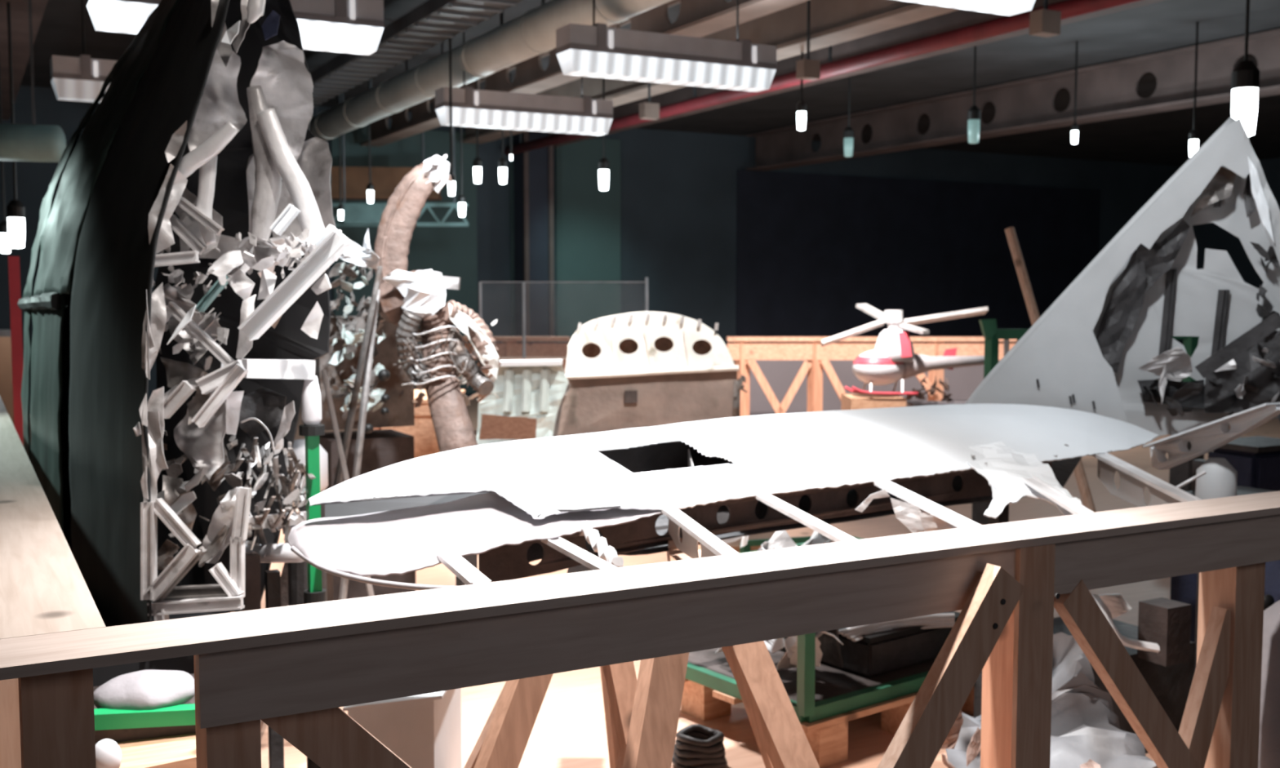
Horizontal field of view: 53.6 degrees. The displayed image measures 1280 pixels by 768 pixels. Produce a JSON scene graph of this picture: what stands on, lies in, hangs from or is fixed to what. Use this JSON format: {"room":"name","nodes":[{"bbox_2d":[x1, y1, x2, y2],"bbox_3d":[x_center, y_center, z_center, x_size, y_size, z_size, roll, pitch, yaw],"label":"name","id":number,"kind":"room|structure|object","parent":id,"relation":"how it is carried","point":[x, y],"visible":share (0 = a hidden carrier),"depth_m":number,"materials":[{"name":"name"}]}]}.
{"room":"museum","nodes":[
{"label":"museum","id":0,"kind":"room"},
{"bbox_2d":[0,85,1182,414],"bbox_3d":[-2.475,-2.015,20.254,33.000,4.600,0.150,-2,5,-28],"label":"wall","id":1,"kind":"structure","parent":0,"point":[678,188],"depth_m":21.82,"materials":[{"name":"paint"}]},
{"bbox_2d":[330,126,477,394],"bbox_3d":[-3.594,-1.856,19.538,2.289,4.094,0.058,-2,5,-28],"label":"wall panel","id":2,"kind":"object","parent":1,"relation":"attached to","point":[451,251],"depth_m":19.64,"materials":[{"name":"teal paint"}]},
{"bbox_2d":[509,135,515,336],"bbox_3d":[-1.986,-2.154,20.377,0.188,3.615,0.078,-2,5,-28],"label":"trim","id":3,"kind":"structure","parent":1,"relation":"attached to","point":[511,162],"depth_m":20.31,"materials":[{"name":"black metal"}]},
{"bbox_2d":[555,137,620,342],"bbox_3d":[-0.855,-2.199,20.998,1.178,3.711,0.058,-2,5,-28],"label":"wall panel","id":4,"kind":"object","parent":1,"relation":"attached to","point":[588,217],"depth_m":20.92,"materials":[{"name":"teal paint"}]},
{"bbox_2d":[736,169,1100,343],"bbox_3d":[5.670,-2.025,24.562,9.000,3.800,0.033,-2,5,-28],"label":"wall panel","id":5,"kind":"object","parent":1,"relation":"attached to","point":[811,248],"depth_m":24.06,"materials":[{"name":"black paint"}]},
{"bbox_2d":[20,0,1279,166],"bbox_3d":[3.030,-3.525,9.936,33.000,0.100,23.000,-2,5,-28],"label":"ceiling","id":6,"kind":"structure","parent":0,"point":[1162,138],"depth_m":15.99,"materials":[{"name":"grey metal"}]},
{"bbox_2d":[0,69,10,253],"bbox_3d":[-6.010,-2.425,11.922,0.106,2.380,0.106,-2,5,-28],"label":"spotlight","id":7,"kind":"object","parent":6,"relation":"hanging from","point":[5,247],"visible":0.87,"depth_m":11.96,"materials":[{"name":"white glass"}]},
{"bbox_2d":[6,2,25,248],"bbox_3d":[-4.918,-2.271,9.923,0.132,2.400,0.132,-2,5,-28],"label":"spotlight","id":8,"kind":"object","parent":6,"relation":"hanging from","point":[15,210],"visible":1,"depth_m":9.94,"materials":[{"name":"white glass"}]},
{"bbox_2d":[0,0,48,119],"bbox_3d":[-4.436,-3.144,9.165,0.340,0.450,16.700,-2,5,-28],"label":"steel beam","id":9,"kind":"structure","parent":6,"relation":"attached to","point":[19,8],"depth_m":11.30,"materials":[{"name":"metal"}]},
{"bbox_2d":[0,0,66,162],"bbox_3d":[-4.632,-2.487,8.944,1.007,1.828,0.260,0,4,0],"label":"duct","id":10,"kind":"object","parent":6,"relation":"hanging from","point":[18,142],"visible":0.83,"depth_m":8.89,"materials":[{"name":"metal"}]},
{"bbox_2d":[49,0,119,102],"bbox_3d":[-3.813,-2.866,10.174,1.680,1.250,0.257,-2,5,-28],"label":"hanging lamp","id":11,"kind":"object","parent":6,"relation":"hanging from","point":[81,78],"visible":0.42,"depth_m":9.81,"materials":[{"name":"white"}]},
{"bbox_2d":[50,78,106,102],"bbox_3d":[-3.814,-2.312,10.215,1.680,0.140,0.220,-2,5,-28],"label":"diffuser","id":12,"kind":"object","parent":11,"relation":"attached to","point":[82,90],"depth_m":9.83,"materials":[{"name":"white plastic"}]},
{"bbox_2d":[86,0,161,34],"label":"hanging lamp","id":13,"kind":"object","parent":6,"relation":"hanging from","point":[125,16],"depth_m":7.19,"materials":[{"name":"white plastic"}]},
{"bbox_2d":[290,0,384,55],"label":"hanging lamp","id":14,"kind":"object","parent":6,"relation":"hanging from","point":[350,26],"depth_m":7.76,"materials":[{"name":"white plastic"}]},
{"bbox_2d":[337,95,343,220],"bbox_3d":[-3.775,-2.985,15.939,0.070,1.843,0.070,-2,5,-28],"label":"spotlight","id":15,"kind":"object","parent":6,"relation":"hanging from","point":[340,208],"visible":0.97,"depth_m":15.96,"materials":[{"name":"white glass"}]},
{"bbox_2d":[366,80,373,203],"bbox_3d":[-3.402,-3.095,15.948,0.088,1.626,0.088,-2,5,-28],"label":"spotlight","id":16,"kind":"object","parent":6,"relation":"hanging from","point":[370,188],"visible":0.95,"depth_m":15.96,"materials":[{"name":"white glass"}]},
{"bbox_2d":[330,97,441,200],"bbox_3d":[-3.615,-3.336,17.966,1.547,1.434,0.300,0,4,0],"label":"beam","id":17,"kind":"structure","parent":6,"relation":"hanging from","point":[384,180],"depth_m":17.95,"materials":[{"name":"brown metal"}]},
{"bbox_2d":[332,92,469,226],"bbox_3d":[-3.223,-3.042,16.902,1.863,1.867,0.134,0,4,0],"label":"lighting truss","id":18,"kind":"object","parent":6,"relation":"hanging from","point":[355,215],"visible":0.6,"depth_m":16.95,"materials":[{"name":"teal metal"}]},
{"bbox_2d":[310,0,523,107],"bbox_3d":[-1.656,-3.252,10.607,0.464,0.538,16.600,-2,5,-28],"label":"cable tray","id":19,"kind":"object","parent":6,"relation":"hanging from","point":[433,22],"visible":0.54,"depth_m":11.21,"materials":[{"name":"grey metal"}]},
{"bbox_2d":[316,0,545,115],"bbox_3d":[-0.719,-3.243,10.831,0.140,0.588,17.100,-2,5,-28],"label":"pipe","id":20,"kind":"object","parent":6,"relation":"hanging from","point":[543,2],"visible":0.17,"depth_m":13.33,"materials":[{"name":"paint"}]},
{"bbox_2d":[448,37,455,195],"bbox_3d":[-1.664,-2.610,11.137,0.070,1.899,0.070,-2,5,-28],"label":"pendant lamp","id":21,"kind":"object","parent":6,"relation":"hanging from","point":[451,184],"visible":0.82,"depth_m":11.16,"materials":[{"name":"white glass"}]},
{"bbox_2d":[457,126,466,217],"bbox_3d":[-2.247,-3.008,15.942,0.097,1.797,0.097,-2,5,-28],"label":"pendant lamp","id":22,"kind":"object","parent":6,"relation":"hanging from","point":[461,199],"visible":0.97,"depth_m":15.96,"materials":[{"name":"white glass"}]},
{"bbox_2d":[472,80,481,183],"bbox_3d":[-1.922,-3.105,14.955,0.106,1.462,0.106,-2,5,-28],"label":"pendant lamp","id":23,"kind":"object","parent":6,"relation":"hanging from","point":[477,162],"visible":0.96,"depth_m":14.96,"materials":[{"name":"white glass"}]},
{"bbox_2d":[309,0,672,141],"bbox_3d":[-1.061,-3.111,10.655,0.357,0.826,17.100,-2,5,-28],"label":"air duct","id":24,"kind":"object","parent":6,"relation":"hanging from","point":[531,34],"visible":0.76,"depth_m":11.06,"materials":[{"name":"grey metal"}]},
{"bbox_2d":[497,128,506,184],"bbox_3d":[-1.622,-3.102,14.955,0.106,1.468,0.106,-2,5,-28],"label":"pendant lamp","id":25,"kind":"object","parent":6,"relation":"hanging from","point":[502,163],"visible":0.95,"depth_m":14.96,"materials":[{"name":"white glass"}]},
{"bbox_2d":[509,72,512,160],"bbox_3d":[-1.626,-3.365,15.964,0.039,1.088,0.039,-2,5,-28],"label":"spotlight","id":26,"kind":"object","parent":6,"relation":"hanging from","point":[510,73],"visible":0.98,"depth_m":15.98,"materials":[{"name":"white glass"}]},
{"bbox_2d":[435,31,613,135],"bbox_3d":[-1.049,-2.974,11.670,1.680,1.250,0.257,-2,5,-28],"label":"hanging lamp","id":27,"kind":"object","parent":6,"relation":"hanging from","point":[478,108],"visible":0.94,"depth_m":11.59,"materials":[{"name":"white"}]},
{"bbox_2d":[435,106,612,135],"bbox_3d":[-1.049,-2.420,11.711,1.680,0.140,0.220,-2,5,-28],"label":"diffuser","id":28,"kind":"object","parent":27,"relation":"attached to","point":[515,118],"depth_m":11.62,"materials":[{"name":"white plastic"}]},
{"bbox_2d":[387,0,680,119],"bbox_3d":[0.162,-3.447,11.294,0.100,0.248,17.100,-2,5,-28],"label":"conduit pipe","id":29,"kind":"object","parent":6,"relation":"hanging from","point":[673,2],"visible":0.02,"depth_m":13.39,"materials":[{"name":"grey metal"}]},
{"bbox_2d":[360,0,808,146],"bbox_3d":[-0.053,-3.289,11.530,0.300,0.560,16.700,-2,5,-28],"label":"steel beam","id":30,"kind":"structure","parent":6,"relation":"attached to","point":[696,18],"depth_m":12.71,"materials":[{"name":"metal"}]},
{"bbox_2d":[598,78,608,190],"bbox_3d":[-0.429,-3.064,14.954,0.132,1.543,0.132,-2,5,-28],"label":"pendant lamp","id":31,"kind":"object","parent":6,"relation":"hanging from","point":[603,164],"visible":0.94,"depth_m":14.95,"materials":[{"name":"white glass"}]},
{"bbox_2d":[639,82,659,119],"bbox_3d":[0.099,-3.276,13.473,0.180,0.906,0.120,-2,5,-28],"label":"junction box","id":32,"kind":"object","parent":6,"relation":"attached to","point":[647,111],"visible":0.68,"depth_m":13.46,"materials":[{"name":"beige metal"}]},
{"bbox_2d":[555,0,777,92],"bbox_3d":[0.214,-2.782,9.022,1.680,1.250,0.257,-2,5,-28],"label":"hanging lamp","id":33,"kind":"object","parent":6,"relation":"hanging from","point":[598,51],"visible":1,"depth_m":8.92,"materials":[{"name":"white"}]},
{"bbox_2d":[556,48,775,92],"bbox_3d":[0.214,-2.229,9.063,1.680,0.140,0.220,-2,5,-28],"label":"diffuser","id":34,"kind":"object","parent":33,"relation":"attached to","point":[609,64],"depth_m":8.95,"materials":[{"name":"white plastic"}]},
{"bbox_2d":[462,0,960,144],"bbox_3d":[1.353,-3.404,12.284,0.340,0.420,16.700,-2,5,-28],"label":"steel beam","id":35,"kind":"structure","parent":6,"relation":"attached to","point":[832,22],"depth_m":11.91,"materials":[{"name":"grey metal"}]},
{"bbox_2d":[796,51,806,130],"bbox_3d":[1.554,-3.038,12.164,0.097,1.192,0.097,-2,5,-28],"label":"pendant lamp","id":36,"kind":"object","parent":6,"relation":"hanging from","point":[801,106],"visible":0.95,"depth_m":12.16,"materials":[{"name":"white glass"}]},
{"bbox_2d":[795,0,820,80],"bbox_3d":[1.526,-3.177,11.476,0.180,0.817,0.120,-2,5,-28],"label":"junction box","id":37,"kind":"object","parent":6,"relation":"attached to","point":[809,69],"visible":1,"depth_m":11.46,"materials":[{"name":"metal"}]},
{"bbox_2d":[504,0,1142,155],"bbox_3d":[2.006,-3.334,12.302,0.140,0.618,17.100,-2,5,-28],"label":"pipe","id":38,"kind":"object","parent":6,"relation":"hanging from","point":[1068,9],"visible":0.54,"depth_m":11.83,"materials":[{"name":"metal"}]},
{"bbox_2d":[843,76,853,157],"bbox_3d":[2.467,-3.262,14.967,0.123,1.150,0.123,-2,5,-28],"label":"pendant lamp","id":39,"kind":"object","parent":6,"relation":"hanging from","point":[848,133],"visible":0.97,"depth_m":14.95,"materials":[{"name":"teal glass"}]},
{"bbox_2d":[550,0,1165,147],"bbox_3d":[2.424,-3.446,12.862,0.300,0.420,16.700,-2,5,-28],"label":"steel beam","id":40,"kind":"structure","parent":6,"relation":"attached to","point":[958,19],"depth_m":12.89,"materials":[{"name":"metal"}]},
{"bbox_2d":[896,0,1035,16],"bbox_3d":[1.347,-2.593,6.404,1.680,1.250,0.257,-2,5,-28],"label":"hanging lamp","id":41,"kind":"object","parent":6,"relation":"hanging from","point":[1003,7],"visible":1,"depth_m":6.67,"materials":[{"name":"white"}]},
{"bbox_2d":[967,45,980,143],"bbox_3d":[3.422,-3.080,12.965,0.132,1.224,0.132,-2,5,-28],"label":"spotlight","id":42,"kind":"object","parent":6,"relation":"hanging from","point":[974,113],"visible":0.97,"depth_m":12.95,"materials":[{"name":"glass"}]},
{"bbox_2d":[746,28,1279,171],"bbox_3d":[5.989,-3.500,14.791,0.400,0.610,16.700,-2,5,-28],"label":"steel beam","id":43,"kind":"structure","parent":6,"relation":"attached to","point":[1108,91],"depth_m":16.24,"materials":[{"name":"metal"}]},
{"bbox_2d":[1029,0,1061,37],"bbox_3d":[2.876,-2.942,8.973,0.180,0.925,0.120,-2,5,-28],"label":"junction box","id":44,"kind":"object","parent":6,"relation":"attached to","point":[1045,23],"visible":1,"depth_m":8.96,"materials":[{"name":"metal"}]},
{"bbox_2d":[1071,41,1078,144],"bbox_3d":[4.800,-3.208,13.966,0.079,1.113,0.079,-2,5,-28],"label":"spotlight","id":45,"kind":"object","parent":6,"relation":"hanging from","point":[1074,127],"visible":1,"depth_m":13.96,"materials":[{"name":"white glass"}]},
{"bbox_2d":[1188,21,1199,156],"bbox_3d":[5.678,-3.010,12.958,0.097,1.364,0.097,-2,5,-28],"label":"spotlight","id":46,"kind":"object","parent":6,"relation":"hanging from","point":[1193,136],"visible":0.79,"depth_m":12.96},
{"bbox_2d":[1231,0,1259,136],"bbox_3d":[4.291,-2.580,8.954,0.185,1.643,0.185,-2,5,-28],"label":"spotlight","id":47,"kind":"object","parent":6,"relation":"hanging from","point":[1245,77],"visible":0.8,"depth_m":8.93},
{"bbox_2d":[29,378,1279,767],"bbox_3d":[1.568,0.768,12.959,33.000,0.100,16.850,-2,5,-28],"label":"floor","id":48,"kind":"structure","parent":0,"point":[569,731],"depth_m":5.12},
{"bbox_2d":[0,328,13,425],"bbox_3d":[-5.822,0.209,10.806,0.980,1.326,0.520,-2,5,-28],"label":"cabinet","id":49,"kind":"object","parent":48,"relation":"on","point":[6,366],"visible":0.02,"depth_m":10.74,"materials":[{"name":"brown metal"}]},
{"bbox_2d":[8,256,23,442],"bbox_3d":[-3.708,0.173,7.573,0.060,1.864,0.030,-2,5,-28],"label":"banner","id":50,"kind":"object","parent":48,"relation":"on","point":[14,271],"visible":0.57,"depth_m":7.53,"materials":[{"name":"paint"}]},
{"bbox_2d":[0,396,106,767],"bbox_3d":[-2.521,0.768,4.976,0.210,1.050,6.168,-2,5,-28],"label":"wooden table","id":51,"kind":"object","parent":48,"relation":"on","point":[43,588],"visible":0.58,"depth_m":2.94,"materials":[{"name":"brown wood"}]},
{"bbox_2d":[93,673,196,767],"bbox_3d":[-1.277,1.111,3.414,0.476,0.593,0.685,-2,5,-28],"label":"rack","id":52,"kind":"object","parent":48,"relation":"on","point":[164,737],"visible":0.25,"depth_m":3.23,"materials":[{"name":"metal"}]},
{"bbox_2d":[95,738,121,767],"bbox_3d":[-1.264,0.885,3.000,0.070,0.091,0.070,-2,5,-28],"label":"cup","id":53,"kind":"object","parent":52,"relation":"on","point":[108,752],"visible":0.81,"depth_m":2.98,"materials":[{"name":"ceramic"}]},
{"bbox_2d":[93,669,195,709],"bbox_3d":[-1.300,0.816,3.353,0.280,0.113,0.208,-2,5,-28],"label":"sack","id":54,"kind":"object","parent":52,"relation":"on","point":[153,689],"visible":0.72,"depth_m":3.29,"materials":[{"name":"white fabric"}]},
{"bbox_2d":[17,0,352,686],"bbox_3d":[-1.785,-0.261,4.790,0.916,3.130,3.236,-2,5,-28],"label":"standing wreck section","id":55,"kind":"object","parent":48,"relation":"on","point":[198,148],"visible":0.96,"depth_m":3.98,"materials":[{"name":"green paint"}]},
{"bbox_2d":[260,562,288,733],"bbox_3d":[-1.364,0.988,4.690,0.082,0.686,0.522,1,4,11],"label":"prop","id":56,"kind":"object","parent":48,"relation":"on","point":[284,575],"visible":0.02,"depth_m":4.80,"materials":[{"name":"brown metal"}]},
{"bbox_2d":[244,541,304,767],"bbox_3d":[-1.169,0.920,4.053,0.084,0.881,0.359,-4,6,-45],"label":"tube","id":57,"kind":"object","parent":48,"relation":"on","point":[269,553],"visible":0.37,"depth_m":4.02,"materials":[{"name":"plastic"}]},
{"bbox_2d":[239,359,326,767],"bbox_3d":[-1.066,0.640,3.960,0.360,1.453,0.260,-2,5,-28],"label":"stand","id":58,"kind":"object","parent":48,"relation":"on","point":[311,413],"visible":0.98,"depth_m":3.92,"materials":[{"name":"metal"}]},
{"bbox_2d":[286,439,328,605],"bbox_3d":[-1.220,0.760,4.654,0.160,1.114,0.160,-2,5,-28],"label":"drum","id":59,"kind":"object","parent":48,"relation":"on","point":[297,571],"visible":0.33,"depth_m":4.59,"materials":[{"name":"plastic"}]},
{"bbox_2d":[320,369,373,596],"bbox_3d":[-1.105,0.619,5.000,0.320,1.349,0.020,1,4,19],"label":"support rod","id":60,"kind":"object","parent":48,"relation":"on","point":[340,448],"visible":0.4,"depth_m":4.99,"materials":[{"name":"metal"}]},
{"bbox_2d":[333,266,382,486],"bbox_3d":[-1.238,0.398,5.196,0.040,1.767,0.613,2,5,26],"label":"support rod","id":61,"kind":"object","parent":48,"relation":"on","point":[339,477],"visible":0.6,"depth_m":5.28,"materials":[{"name":"metal"}]},
{"bbox_2d":[338,289,380,599],"bbox_3d":[-1.188,0.440,5.277,0.032,1.668,0.596,1,4,9],"label":"support rod","id":62,"kind":"object","parent":48,"relation":"on","point":[368,362],"visible":0.43,"depth_m":5.36,"materials":[{"name":"metal"}]},
{"bbox_2d":[302,154,501,600],"bbox_3d":[-1.241,0.027,6.378,0.895,2.326,1.415,-2,5,-28],"label":"mechanical wreckage","id":63,"kind":"object","parent":48,"relation":"on","point":[407,301],"visible":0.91,"depth_m":6.17,"materials":[{"name":"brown metal"}]},
{"bbox_2d":[342,688,462,767],"bbox_3d":[-0.742,1.155,4.056,0.273,0.412,0.521,0,4,2],"label":"metal box","id":64,"kind":"object","parent":48,"relation":"on","point":[424,731],"visible":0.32,"depth_m":3.90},
{"bbox_2d":[381,389,465,458],"bbox_3d":[-1.466,0.550,8.617,0.448,0.961,0.870,0,4,0],"label":"wooden crate","id":65,"kind":"object","parent":48,"relation":"on","point":[425,443],"visible":0.07,"depth_m":8.21,"materials":[{"name":"brown wood"}]},
{"bbox_2d":[462,336,569,359],"bbox_3d":[-1.512,0.004,15.039,1.347,1.125,0.220,0,4,0],"label":"wooden railing","id":66,"kind":"object","parent":48,"relation":"on","point":[508,347],"visible":0.43,"depth_m":14.94,"materials":[{"name":"brown wood"}]},
{"bbox_2d":[476,359,568,492],"bbox_3d":[-0.769,0.442,8.435,0.639,1.203,0.307,-1,4,-15],"label":"panel","id":67,"kind":"object","parent":48,"relation":"on","point":[531,388],"visible":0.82,"depth_m":8.39,"materials":[{"name":"metal"}]},
{"bbox_2d":[523,131,529,342],"bbox_3d":[-1.765,-1.974,19.721,0.070,4.395,0.055,-2,5,-28],"label":"trim","id":68,"kind":"structure","parent":48,"relation":"on","point":[526,154],"depth_m":19.67,"materials":[{"name":"black metal"}]},
{"bbox_2d":[513,131,548,342],"bbox_3d":[-1.681,-1.998,20.059,0.473,4.395,0.450,-2,5,-28],"label":"column","id":69,"kind":"structure","parent":48,"relation":"on","point":[538,158],"depth_m":19.86,"materials":[{"name":"blue paint"}]},
{"bbox_2d":[463,564,637,767],"bbox_3d":[-0.249,0.989,3.729,0.721,0.837,1.592,0,4,-1],"label":"trestle","id":70,"kind":"object","parent":48,"relation":"on","point":[502,742],"visible":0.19,"depth_m":3.19,"materials":[{"name":"brown wood"}]},
{"bbox_2d":[547,132,554,342],"bbox_3d":[-1.395,-1.988,19.921,0.070,4.395,0.055,-2,5,-28],"label":"trim","id":71,"kind":"structure","parent":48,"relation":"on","point":[550,148],"depth_m":19.88,"materials":[{"name":"grey metal"}]},
{"bbox_2d":[477,277,648,439],"bbox_3d":[-0.816,-0.233,13.562,1.807,1.810,0.500,0,4,0],"label":"railing","id":72,"kind":"object","parent":48,"relation":"on","point":[493,427],"visible":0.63,"depth_m":13.37,"materials":[{"name":"metal"}]},
{"bbox_2d":[0,490,1279,767],"bbox_3d":[1.146,0.999,3.323,8.900,1.272,0.246,-2,5,-28],"label":"wooden railing","id":73,"kind":"object","parent":48,"relation":"on","point":[291,669],"visible":1,"depth_m":2.77,"materials":[{"name":"brown wood"}]},
{"bbox_2d":[552,311,747,437],"bbox_3d":[-0.006,0.229,9.217,1.415,1.516,0.804,-1,4,-11],"label":"aircraft wreckage part","id":74,"kind":"object","parent":48,"relation":"on","point":[634,370],"visible":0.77,"depth_m":9.01,"materials":[{"name":"beige paint"}]},
{"bbox_2d":[671,724,727,767],"bbox_3d":[0.209,1.271,4.425,0.197,0.125,0.197,-2,5,-28],"label":"cable coil","id":75,"kind":"object","parent":48,"relation":"on","point":[703,744],"visible":0.98,"depth_m":4.36,"materials":[{"name":"rubber"}]},
{"bbox_2d":[615,537,819,767],"bbox_3d":[0.190,0.945,3.675,0.787,0.932,1.520,0,4,-6],"label":"trestle","id":76,"kind":"object","parent":48,"relation":"on","point":[782,741],"visible":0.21,"depth_m":3.18,"materials":[{"name":"brown wood"}]},
{"bbox_2d":[288,402,1279,590],"bbox_3d":[0.764,0.303,4.148,3.732,0.379,1.677,-2,5,-28],"label":"wrecked wing","id":77,"kind":"object","parent":76,"relation":"on","point":[589,500],"visible":0.99,"depth_m":3.97},
{"bbox_2d":[725,531,811,553],"bbox_3d":[0.652,0.964,6.755,0.514,0.403,0.542,0,4,0],"label":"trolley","id":78,"kind":"object","parent":48,"relation":"on","point":[755,541],"visible":0.09,"depth_m":6.52,"materials":[{"name":"metal"}]},
{"bbox_2d":[680,678,973,767],"bbox_3d":[0.775,1.210,5.023,1.130,0.163,0.820,-3,5,-37],"label":"wooden pallet","id":79,"kind":"object","parent":48,"relation":"on","point":[828,738],"visible":0.29,"depth_m":4.66,"materials":[{"name":"brown wood"}]},
{"bbox_2d":[684,536,936,722],"bbox_3d":[0.749,0.924,5.021,1.100,0.403,0.850,-3,5,-37],"label":"crate","id":80,"kind":"object","parent":79,"relation":"on","point":[815,693],"visible":0.17,"depth_m":4.67,"materials":[{"name":"metal"}]},
{"bbox_2d":[688,647,936,702],"bbox_3d":[0.749,1.085,5.032,1.050,0.010,0.800,-3,5,-37],"label":"tray","id":81,"kind":"object","parent":80,"relation":"on","point":[832,683],"depth_m":4.74,"materials":[{"name":"green metal"}]},
{"bbox_2d":[715,529,955,671],"bbox_3d":[0.712,0.746,4.925,0.868,0.618,0.722,-2,5,-28],"label":"debris","id":82,"kind":"object","parent":80,"relation":"in","point":[827,642],"visible":0.17,"depth_m":4.71,"materials":[{"name":"metal"}]},
{"bbox_2d":[782,611,959,675],"bbox_3d":[0.884,0.987,5.129,0.570,0.152,0.640,-3,5,-37],"label":"bin","id":83,"kind":"object","parent":80,"relation":"in","point":[882,651],"visible":0.27,"depth_m":4.81,"materials":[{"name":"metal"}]},
{"bbox_2d":[726,336,1017,416],"bbox_3d":[2.728,0.007,14.994,3.398,1.125,0.303,0,4,0],"label":"wooden railing","id":84,"kind":"object","parent":48,"relation":"on","point":[744,353],"visible":0.61,"depth_m":14.94,"materials":[{"name":"brown wood"}]},
{"bbox_2d":[840,393,906,410],"bbox_3d":[2.317,0.430,12.622,0.537,0.624,0.600,0,4,0],"label":"wooden crate","id":85,"kind":"object","parent":48,"relation":"on","point":[849,401],"visible":0.29,"depth_m":12.30,"materials":[{"name":"brown wood"}]},
{"bbox_2d":[820,303,988,395],"bbox_3d":[2.574,-0.330,12.446,1.554,0.911,0.941,2,4,22],"label":"helicopter","id":86,"kind":"object","parent":85,"relation":"on","point":[893,357],"visible":0.98,"depth_m":12.42,"materials":[{"name":"white plastic"}]},
{"bbox_2d":[749,360,999,416],"bbox_3d":[3.213,0.025,17.005,3.608,0.800,0.100,0,4,0],"label":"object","id":87,"kind":"structure","parent":48,"relation":"on","point":[780,375],"depth_m":16.95,"materials":[{"name":"wood"}]},
{"bbox_2d":[905,376,967,406],"bbox_3d":[3.074,0.317,12.874,0.834,0.813,0.568,0,4,0],"label":"debris","id":88,"kind":"object","parent":48,"relation":"on","point":[946,399],"visible":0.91,"depth_m":12.80,"materials":[{"name":"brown metal"}]},
{"bbox_2d":[941,711,1101,767],"bbox_3d":[1.300,1.155,3.903,0.850,0.353,0.448,1,4,10],"label":"scraps","id":89,"kind":"object","parent":48,"relation":"on","point":[973,748],"visible":0.58,"depth_m":3.83,"materials":[{"name":"metal"}]},
{"bbox_2d":[946,631,1155,767],"bbox_3d":[1.288,1.119,4.050,0.688,0.533,0.631,0,4,4],"label":"cover","id":90,"kind":"object","parent":48,"relation":"on","point":[1086,726],"visible":0.48,"depth_m":4.15,"materials":[{"name":"plastic"}]},
{"bbox_2d":[1004,226,1096,512],"bbox_3d":[2.714,0.012,8.297,0.069,2.105,0.923,-2,5,-28],"label":"wooden pole","id":91,"kind":"object","parent":48,"relation":"on","point":[1080,475],"visible":0.35,"depth_m":8.44,"materials":[{"name":"brown wood"}]},
{"bbox_2d":[973,593,1195,754],"bbox_3d":[1.681,1.006,4.592,0.665,0.632,0.752,-2,5,-28],"label":"machine part","id":92,"kind":"object","parent":48,"relation":"on","point":[1161,647],"visible":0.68,"depth_m":4.41,"materials":[{"name":"metal"}]},
{"bbox_2d":[971,319,1204,524],"bbox_3d":[3.202,0.267,9.037,1.626,1.464,0.218,0,4,1],"label":"gantry","id":93,"kind":"object","parent":48,"relation":"on","point":[1180,473],"visible":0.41,"depth_m":8.97,"materials":[{"name":"metal"}]},
{"bbox_2d":[964,116,1279,524],"bbox_3d":[2.185,0.040,5.614,1.558,2.411,0.786,-1,4,-11],"label":"wrecked tail fin","id":94,"kind":"object","parent":48,"relation":"on","point":[1100,347],"visible":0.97,"depth_m":5.61,"materials":[{"name":"white metal"}]},
{"bbox_2d":[1194,457,1237,672],"bbox_3d":[2.317,0.790,5.124,0.160,0.986,0.158,-2,5,-28],"label":"cylinder","id":95,"kind":"object","parent":48,"relation":"on","point":[1220,481],"visible":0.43,"depth_m":5.04,"materials":[{"name":"metal"}]},
{"bbox_2d":[1170,485,1274,642],"bbox_3d":[2.777,0.870,5.916,0.520,0.711,0.370,-2,5,-28],"label":"housing","id":96,"kind":"object","parent":48,"relation":"on","point":[1183,588],"visible":0.06,"depth_m":5.87,"materials":[{"name":"metal"}]},
{"bbox_2d":[1208,435,1279,491],"bbox_3d":[3.263,0.734,6.722,0.460,0.866,0.328,-2,5,-28],"label":"housing","id":97,"kind":"object","parent":48,"relation":"on","point":[1255,460],"visible":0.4,"depth_m":6.53,"materials":[{"name":"metal"}]},
{"bbox_2d":[1257,600,1279,767],"bbox_3d":[2.012,1.022,3.896,0.330,0.700,0.344,-2,5,-28],"label":"sack","id":98,"kind":"object","parent":48,"relation":"on","point":[1269,715],"visible":0.38,"depth_m":3.80,"materials":[{"name":"fabric"}]},
{"bbox_2d":[1263,560,1279,610],"bbox_3d":[2.165,0.961,4.310,0.439,0.762,0.320,-2,5,-28],"label":"drum","id":99,"kind":"object","parent":48,"relation":"on","point":[1272,580],"visible":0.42,"depth_m":4.20,"materials":[{"name":"metal"}]},
{"bbox_2d":[1192,157,1279,340],"bbox_3d":[17.575,-1.854,18.027,0.150,4.600,23.150,-2,5,-28],"label":"wall","id":100,"kind":"structure","parent":0,"point":[1208,236],"depth_m":26.90,"materials":[{"name":"black paint"}]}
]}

